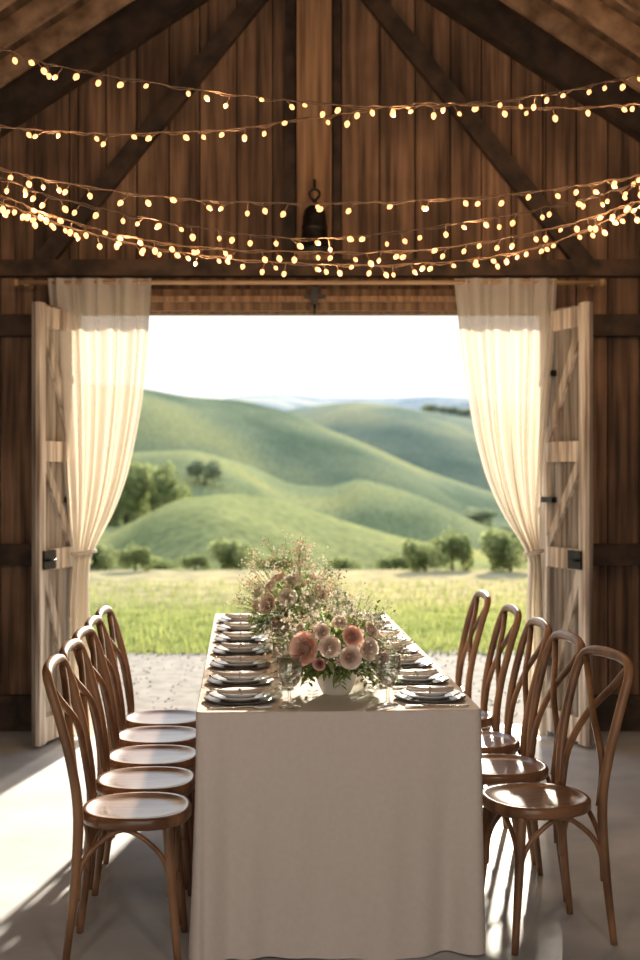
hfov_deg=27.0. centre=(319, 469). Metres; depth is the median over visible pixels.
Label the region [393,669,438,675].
folded napkin
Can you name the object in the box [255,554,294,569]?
bush
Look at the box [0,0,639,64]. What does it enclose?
ceiling
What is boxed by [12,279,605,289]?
curtain rod
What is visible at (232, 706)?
fork
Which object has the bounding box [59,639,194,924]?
dining chair
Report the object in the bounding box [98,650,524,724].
gravel yard
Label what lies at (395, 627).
charger plate
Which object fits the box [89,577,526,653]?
grass tufts
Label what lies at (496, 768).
dining chair
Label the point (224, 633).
folded napkin
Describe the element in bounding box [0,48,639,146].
string lights
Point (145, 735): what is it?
dining chair
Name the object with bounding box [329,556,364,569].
bush
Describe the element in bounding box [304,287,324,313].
bracket
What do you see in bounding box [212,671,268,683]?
dinner plate
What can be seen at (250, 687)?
fork
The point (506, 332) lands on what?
curtain
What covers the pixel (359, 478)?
hills
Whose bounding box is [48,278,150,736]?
curtain
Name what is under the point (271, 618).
wine glass
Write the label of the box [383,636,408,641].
charger plate
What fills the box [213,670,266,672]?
fork
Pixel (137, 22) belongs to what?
roof beams
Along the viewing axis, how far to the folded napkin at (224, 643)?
5.30 m
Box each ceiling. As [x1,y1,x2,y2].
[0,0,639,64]
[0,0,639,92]
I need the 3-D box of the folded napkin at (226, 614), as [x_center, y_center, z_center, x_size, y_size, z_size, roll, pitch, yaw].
[-0.379,0.697,6.399,0.150,0.019,0.070,0,0,13]
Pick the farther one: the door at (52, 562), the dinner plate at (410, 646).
the door at (52, 562)
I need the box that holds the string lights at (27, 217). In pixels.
[0,167,639,277]
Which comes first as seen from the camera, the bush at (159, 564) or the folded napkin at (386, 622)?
the folded napkin at (386, 622)
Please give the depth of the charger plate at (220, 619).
6.39 m
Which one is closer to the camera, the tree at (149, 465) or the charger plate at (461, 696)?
the charger plate at (461, 696)
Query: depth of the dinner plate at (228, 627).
6.00 m
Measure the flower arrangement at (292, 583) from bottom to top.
0.479 m
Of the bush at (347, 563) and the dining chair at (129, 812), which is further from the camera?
the bush at (347, 563)
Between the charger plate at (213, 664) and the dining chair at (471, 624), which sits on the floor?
the dining chair at (471, 624)
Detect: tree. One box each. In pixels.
[106,463,151,526]
[115,458,162,526]
[117,460,186,516]
[149,477,191,512]
[184,458,225,485]
[420,403,438,412]
[437,406,460,414]
[456,407,470,416]
[463,507,499,526]
[494,525,521,552]
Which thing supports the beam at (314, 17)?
attached to the wall
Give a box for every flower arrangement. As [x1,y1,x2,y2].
[224,530,359,646]
[259,578,414,695]
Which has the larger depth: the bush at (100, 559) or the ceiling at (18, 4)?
the bush at (100, 559)
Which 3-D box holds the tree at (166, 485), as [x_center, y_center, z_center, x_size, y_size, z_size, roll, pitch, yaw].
[-7.586,1.326,60.029,3.460,3.578,2.250,0,0,7]
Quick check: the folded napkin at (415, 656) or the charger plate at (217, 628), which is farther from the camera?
the charger plate at (217, 628)
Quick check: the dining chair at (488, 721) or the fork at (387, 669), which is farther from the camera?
the dining chair at (488, 721)
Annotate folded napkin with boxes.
[215,687,264,694]
[218,671,262,676]
[219,655,261,660]
[220,642,258,647]
[223,632,257,635]
[224,613,255,616]
[224,622,256,625]
[361,621,390,624]
[364,631,399,634]
[383,641,411,645]
[389,653,424,659]
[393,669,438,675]
[406,685,453,692]
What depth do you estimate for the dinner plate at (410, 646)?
5.30 m
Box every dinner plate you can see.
[209,687,270,701]
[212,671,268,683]
[214,656,266,667]
[216,643,264,653]
[218,632,263,641]
[219,622,256,630]
[221,614,259,621]
[365,621,394,629]
[369,631,404,640]
[378,642,415,651]
[388,654,428,665]
[391,669,443,682]
[399,685,460,699]
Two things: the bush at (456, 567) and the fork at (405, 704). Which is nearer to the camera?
the fork at (405, 704)
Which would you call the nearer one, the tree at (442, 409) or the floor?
the floor
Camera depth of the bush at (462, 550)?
20.43 m
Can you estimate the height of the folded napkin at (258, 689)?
0.019 m
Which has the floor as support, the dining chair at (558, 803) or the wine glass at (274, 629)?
the dining chair at (558, 803)
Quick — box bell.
[296,179,332,253]
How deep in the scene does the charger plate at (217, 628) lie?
6.02 m
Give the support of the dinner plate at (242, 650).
on the charger plate at (264, 650)
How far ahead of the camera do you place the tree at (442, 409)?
261.74 m
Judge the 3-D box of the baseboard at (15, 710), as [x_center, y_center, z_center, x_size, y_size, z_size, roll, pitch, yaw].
[0.000,1.380,7.575,6.340,0.200,0.050,0,0,0]
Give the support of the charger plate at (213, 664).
on the tablecloth
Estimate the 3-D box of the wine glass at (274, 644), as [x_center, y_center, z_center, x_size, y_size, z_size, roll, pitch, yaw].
[-0.118,0.651,4.440,0.080,0.156,0.080,0,0,-32]
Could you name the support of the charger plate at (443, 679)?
on the tablecloth
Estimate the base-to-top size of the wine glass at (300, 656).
0.156 m
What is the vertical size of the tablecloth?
0.749 m
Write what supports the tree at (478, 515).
on the hills
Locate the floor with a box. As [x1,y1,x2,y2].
[0,725,639,959]
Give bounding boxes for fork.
[207,706,270,708]
[210,687,268,689]
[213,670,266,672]
[387,669,431,670]
[393,686,450,687]
[405,704,468,705]
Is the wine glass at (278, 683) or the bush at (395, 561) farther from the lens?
the bush at (395, 561)
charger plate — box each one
[204,694,275,705]
[207,677,273,686]
[209,661,270,669]
[212,648,268,655]
[214,637,267,642]
[216,627,264,631]
[217,618,230,622]
[364,626,398,630]
[378,647,419,654]
[381,660,432,668]
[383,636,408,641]
[384,676,448,685]
[394,692,465,703]
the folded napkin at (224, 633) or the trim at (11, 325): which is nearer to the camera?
the folded napkin at (224, 633)
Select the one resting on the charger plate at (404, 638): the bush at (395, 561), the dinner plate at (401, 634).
the dinner plate at (401, 634)
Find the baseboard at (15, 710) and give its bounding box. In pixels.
[0,695,639,730]
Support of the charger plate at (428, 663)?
on the tablecloth
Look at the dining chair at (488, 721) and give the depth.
5.62 m
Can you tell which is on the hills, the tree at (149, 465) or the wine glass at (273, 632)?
the tree at (149, 465)
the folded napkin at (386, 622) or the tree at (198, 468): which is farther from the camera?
the tree at (198, 468)
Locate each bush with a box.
[90,543,118,569]
[114,541,153,570]
[150,555,181,569]
[178,553,210,569]
[208,537,259,569]
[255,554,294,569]
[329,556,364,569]
[372,552,412,569]
[399,538,448,571]
[428,525,475,569]
[441,563,477,569]
[478,526,527,571]
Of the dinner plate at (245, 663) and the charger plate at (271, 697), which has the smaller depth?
the charger plate at (271, 697)
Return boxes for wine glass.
[269,616,289,657]
[271,620,291,662]
[272,632,292,677]
[272,643,294,689]
[273,627,293,671]
[275,637,295,684]
[277,655,301,708]
[362,637,382,682]
[368,641,389,688]
[375,653,400,705]
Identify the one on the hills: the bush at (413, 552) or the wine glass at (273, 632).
the bush at (413, 552)
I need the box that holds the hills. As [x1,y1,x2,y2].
[89,389,527,652]
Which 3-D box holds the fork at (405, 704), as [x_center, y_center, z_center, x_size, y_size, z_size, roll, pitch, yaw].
[0.361,0.725,4.108,0.195,0.008,0.022,0,0,-3]
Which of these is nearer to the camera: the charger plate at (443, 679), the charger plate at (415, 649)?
the charger plate at (443, 679)
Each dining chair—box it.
[42,654,191,959]
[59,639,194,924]
[72,626,195,889]
[84,615,195,856]
[95,606,195,772]
[455,590,490,699]
[480,604,521,827]
[481,617,551,864]
[482,630,585,901]
[482,645,633,955]
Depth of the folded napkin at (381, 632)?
5.70 m
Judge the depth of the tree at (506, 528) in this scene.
90.10 m
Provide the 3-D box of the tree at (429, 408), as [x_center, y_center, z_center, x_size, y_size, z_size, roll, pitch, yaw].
[21.390,-12.011,262.017,4.655,2.162,3.918,0,0,-23]
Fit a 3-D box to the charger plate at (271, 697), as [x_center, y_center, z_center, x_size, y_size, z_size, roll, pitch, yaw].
[-0.253,0.724,4.212,0.230,0.011,0.230,0,0,0]
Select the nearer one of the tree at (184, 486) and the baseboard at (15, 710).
the baseboard at (15, 710)
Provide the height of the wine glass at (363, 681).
0.156 m
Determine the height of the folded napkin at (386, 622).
0.019 m
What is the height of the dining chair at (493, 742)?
0.907 m
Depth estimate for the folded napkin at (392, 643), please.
5.34 m
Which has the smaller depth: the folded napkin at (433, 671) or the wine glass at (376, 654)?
the wine glass at (376, 654)
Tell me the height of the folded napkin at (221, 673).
0.019 m
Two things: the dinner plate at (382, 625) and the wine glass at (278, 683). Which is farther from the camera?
the dinner plate at (382, 625)
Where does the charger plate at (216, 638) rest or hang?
on the tablecloth
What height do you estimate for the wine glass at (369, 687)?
0.156 m
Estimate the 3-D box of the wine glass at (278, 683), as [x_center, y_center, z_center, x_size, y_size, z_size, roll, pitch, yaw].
[-0.115,0.651,4.551,0.080,0.156,0.080,0,0,-12]
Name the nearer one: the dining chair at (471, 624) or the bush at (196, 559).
the dining chair at (471, 624)
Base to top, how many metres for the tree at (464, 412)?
2.162 m
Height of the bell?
0.395 m
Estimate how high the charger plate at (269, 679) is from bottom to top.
0.011 m
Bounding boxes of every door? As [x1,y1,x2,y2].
[32,301,72,746]
[540,301,592,746]
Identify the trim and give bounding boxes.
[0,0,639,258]
[0,0,639,565]
[150,289,539,533]
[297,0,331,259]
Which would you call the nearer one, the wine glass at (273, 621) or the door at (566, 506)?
the wine glass at (273, 621)
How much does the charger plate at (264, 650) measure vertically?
0.011 m
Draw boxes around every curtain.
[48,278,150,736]
[454,278,556,736]
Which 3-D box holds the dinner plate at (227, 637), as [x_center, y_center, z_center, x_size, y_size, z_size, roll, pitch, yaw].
[-0.338,0.711,5.680,0.196,0.025,0.196,0,0,0]
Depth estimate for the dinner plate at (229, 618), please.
6.34 m
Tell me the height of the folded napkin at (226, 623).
0.019 m
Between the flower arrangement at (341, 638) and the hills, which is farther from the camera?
the hills
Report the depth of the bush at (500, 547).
19.89 m
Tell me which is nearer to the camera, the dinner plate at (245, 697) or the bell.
the dinner plate at (245, 697)
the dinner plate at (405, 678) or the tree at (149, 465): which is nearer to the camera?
the dinner plate at (405, 678)
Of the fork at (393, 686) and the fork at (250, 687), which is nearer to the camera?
the fork at (250, 687)
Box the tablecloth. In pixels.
[188,613,485,959]
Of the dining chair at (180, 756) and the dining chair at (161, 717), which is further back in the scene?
the dining chair at (161, 717)
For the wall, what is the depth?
7.60 m
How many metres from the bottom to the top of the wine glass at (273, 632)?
0.156 m
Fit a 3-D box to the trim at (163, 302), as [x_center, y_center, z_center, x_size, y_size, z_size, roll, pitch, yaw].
[-0.055,0.230,7.595,2.770,2.500,0.250,0,0,0]
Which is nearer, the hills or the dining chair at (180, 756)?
the dining chair at (180, 756)
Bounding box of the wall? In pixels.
[0,0,639,694]
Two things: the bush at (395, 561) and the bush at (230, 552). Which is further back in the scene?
the bush at (395, 561)
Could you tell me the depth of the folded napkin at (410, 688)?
4.24 m
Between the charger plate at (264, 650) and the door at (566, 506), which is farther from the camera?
the door at (566, 506)
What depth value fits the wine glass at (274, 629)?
4.82 m
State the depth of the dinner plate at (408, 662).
4.93 m
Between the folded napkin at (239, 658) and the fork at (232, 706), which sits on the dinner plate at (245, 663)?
the folded napkin at (239, 658)
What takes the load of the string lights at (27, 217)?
hanging from the wall
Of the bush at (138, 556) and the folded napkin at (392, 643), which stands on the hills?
the bush at (138, 556)
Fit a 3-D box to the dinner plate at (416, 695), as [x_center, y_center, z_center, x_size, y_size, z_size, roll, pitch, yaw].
[0.350,0.711,4.247,0.196,0.025,0.196,0,0,0]
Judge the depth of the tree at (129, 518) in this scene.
61.64 m

